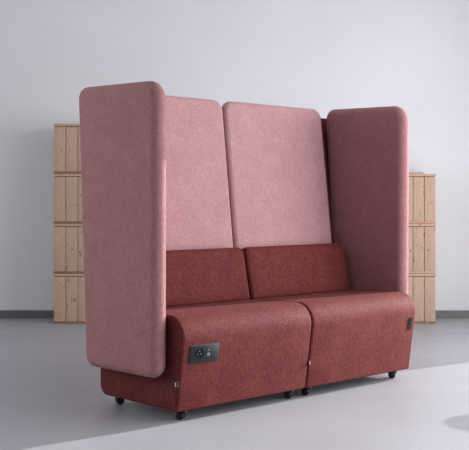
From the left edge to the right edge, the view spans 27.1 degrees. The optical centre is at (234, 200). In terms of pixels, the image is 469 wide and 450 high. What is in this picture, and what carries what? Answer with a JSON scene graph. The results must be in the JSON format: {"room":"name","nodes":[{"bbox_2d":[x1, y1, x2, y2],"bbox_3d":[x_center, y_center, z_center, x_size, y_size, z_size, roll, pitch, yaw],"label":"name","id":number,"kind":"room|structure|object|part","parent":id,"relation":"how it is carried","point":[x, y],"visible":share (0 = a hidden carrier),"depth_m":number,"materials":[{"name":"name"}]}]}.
{"room":"office lounge","nodes":[
{"label":"office lounge","id":0,"kind":"room"},
{"bbox_2d":[0,0,468,309],"bbox_3d":[-0.625,-0.690,8.095,7.150,3.300,0.200,0,0,0],"label":"wall","id":1,"kind":"structure","parent":0,"point":[323,56],"depth_m":8.00,"materials":[{"name":"paint"}]},
{"bbox_2d":[0,310,468,317],"bbox_3d":[-0.625,0.928,7.988,6.750,0.064,0.014,0,0,0],"label":"baseboard","id":2,"kind":"structure","parent":1,"relation":"attached to","point":[3,313],"depth_m":7.98,"materials":[{"name":"grey"}]},
{"bbox_2d":[0,318,468,449],"bbox_3d":[-0.625,1.020,3.598,7.150,0.120,9.195,0,0,0],"label":"floor","id":3,"kind":"structure","parent":0,"point":[52,397],"depth_m":4.46,"materials":[{"name":"grey concrete"}]},
{"bbox_2d":[53,273,85,322],"bbox_3d":[-1.228,0.765,7.781,0.382,0.390,0.302,0,0,0],"label":"wooden crate","id":4,"kind":"object","parent":3,"relation":"on","point":[69,288],"visible":0.62,"depth_m":7.63,"materials":[{"name":"brown wood"}]},
{"bbox_2d":[53,223,83,272],"bbox_3d":[-1.228,0.373,7.781,0.382,0.390,0.302,0,0,0],"label":"wooden crate","id":5,"kind":"object","parent":4,"relation":"on","point":[68,237],"visible":0.51,"depth_m":7.63,"materials":[{"name":"brown wood"}]},
{"bbox_2d":[53,174,82,222],"bbox_3d":[-1.228,-0.018,7.781,0.382,0.390,0.302,0,0,0],"label":"wooden crate","id":6,"kind":"object","parent":5,"relation":"on","point":[67,187],"visible":0.61,"depth_m":7.63,"materials":[{"name":"brown wood"}]},
{"bbox_2d":[53,124,80,173],"bbox_3d":[-1.228,-0.410,7.781,0.382,0.390,0.302,0,0,0],"label":"wooden crate","id":7,"kind":"object","parent":6,"relation":"on","point":[67,152],"visible":0.54,"depth_m":7.63,"materials":[{"name":"brown wood"}]},
{"bbox_3d":[-1.228,-0.223,7.782,0.380,0.016,0.300,0,0,0],"label":"rail","id":8,"kind":"part","parent":7,"relation":"part of","materials":[{"name":"beige wood"}]},
{"bbox_3d":[-1.228,0.169,7.782,0.380,0.016,0.300,0,0,0],"label":"rail","id":9,"kind":"part","parent":6,"relation":"part of","materials":[{"name":"beige wood"}]},
{"bbox_3d":[-1.228,0.560,7.782,0.380,0.016,0.300,0,0,0],"label":"rail","id":10,"kind":"part","parent":5,"relation":"part of","materials":[{"name":"beige wood"}]},
{"bbox_3d":[-1.228,0.952,7.782,0.380,0.016,0.300,0,0,0],"label":"rail","id":11,"kind":"part","parent":4,"relation":"part of","materials":[{"name":"beige wood"}]},
{"bbox_2d":[79,81,414,419],"bbox_3d":[0.133,0.210,4.981,1.801,1.500,0.745,0,0,-42],"label":"sofa","id":12,"kind":"object","parent":3,"relation":"on","point":[233,251],"visible":1,"depth_m":4.91,"materials":[{"name":"red fabric upholstery"}]},
{"bbox_3d":[-0.516,0.118,4.415,0.079,1.311,0.611,0,0,-42],"label":"panel","id":13,"kind":"part","parent":12,"relation":"part of","materials":[{"name":"pink fabric"}]},
{"bbox_2d":[195,348,203,359],"bbox_3d":[-0.153,0.663,4.222,0.049,0.049,0.011,0,0,-42],"label":"power socket","id":14,"kind":"object","parent":12,"relation":"attached to","point":[199,352],"depth_m":4.22,"materials":[{"name":"black plastic"}]},
{"bbox_3d":[-0.330,-0.036,4.896,0.793,0.999,0.166,0,0,-42],"label":"panel","id":15,"kind":"part","parent":12,"relation":"part of","materials":[{"name":"pink fabric"}]},
{"bbox_3d":[-0.132,0.663,4.246,0.170,0.080,0.018,0,0,-42],"label":"socket panel","id":16,"kind":"part","parent":12,"relation":"part of","materials":[{"name":"black plastic"}]},
{"bbox_3d":[-0.132,0.704,4.657,0.808,0.419,0.622,0,0,-42],"label":"seat","id":17,"kind":"part","parent":12,"relation":"part of","materials":[{"name":"red fabric"}]},
{"bbox_2d":[166,248,249,306],"bbox_3d":[-0.258,0.385,4.813,0.799,0.287,0.152,0,0,-42],"label":"cushion","id":18,"kind":"object","parent":12,"relation":"on","point":[194,276],"depth_m":4.85,"materials":[{"name":"red fabric"}]},
{"bbox_3d":[0.251,-0.036,5.427,0.764,0.999,0.166,0,0,-42],"label":"panel","id":19,"kind":"part","parent":12,"relation":"part of","materials":[{"name":"pink fabric"}]},
{"bbox_2d":[241,243,349,298],"bbox_3d":[0.329,0.385,5.350,0.775,0.287,0.152,0,0,-42],"label":"cushion","id":20,"kind":"object","parent":12,"relation":"on","point":[273,270],"depth_m":5.28,"materials":[{"name":"red fabric"}]},
{"bbox_3d":[0.272,0.087,5.490,0.884,1.156,0.182,0,0,-42],"label":"frame","id":21,"kind":"part","parent":12,"relation":"part of","materials":[{"name":"pink fabric"}]},
{"bbox_3d":[0.470,0.704,5.207,0.816,0.419,0.622,0,0,-42],"label":"seat","id":22,"kind":"part","parent":12,"relation":"part of","materials":[{"name":"red fabric"}]},
{"bbox_3d":[0.755,0.117,5.578,0.078,1.314,0.582,0,0,-42],"label":"panel","id":23,"kind":"part","parent":12,"relation":"part of","materials":[{"name":"pink fabric"}]},
{"bbox_2d":[408,273,435,322],"bbox_3d":[1.398,0.765,7.781,0.360,0.390,0.302,0,0,0],"label":"wooden crate","id":24,"kind":"object","parent":3,"relation":"on","point":[421,286],"visible":0.46,"depth_m":7.63,"materials":[{"name":"brown wood"}]},
{"bbox_2d":[408,223,435,272],"bbox_3d":[1.398,0.373,7.781,0.360,0.390,0.302,0,0,0],"label":"wooden crate","id":25,"kind":"object","parent":24,"relation":"on","point":[421,236],"visible":0.47,"depth_m":7.63,"materials":[{"name":"brown wood"}]},
{"bbox_2d":[408,174,435,222],"bbox_3d":[1.398,-0.018,7.781,0.360,0.390,0.302,0,0,0],"label":"wooden crate","id":26,"kind":"object","parent":25,"relation":"on","point":[421,186],"visible":0.51,"depth_m":7.63,"materials":[{"name":"brown wood"}]},
{"bbox_3d":[1.398,0.169,7.782,0.358,0.016,0.300,0,0,0],"label":"rail","id":27,"kind":"part","parent":26,"relation":"part of","materials":[{"name":"beige wood"}]},
{"bbox_3d":[1.398,0.560,7.782,0.358,0.016,0.300,0,0,0],"label":"rail","id":28,"kind":"part","parent":25,"relation":"part of","materials":[{"name":"brown wood"}]},
{"bbox_3d":[1.398,0.952,7.782,0.358,0.016,0.300,0,0,0],"label":"rail","id":29,"kind":"part","parent":24,"relation":"part of","materials":[{"name":"beige wood"}]}
]}

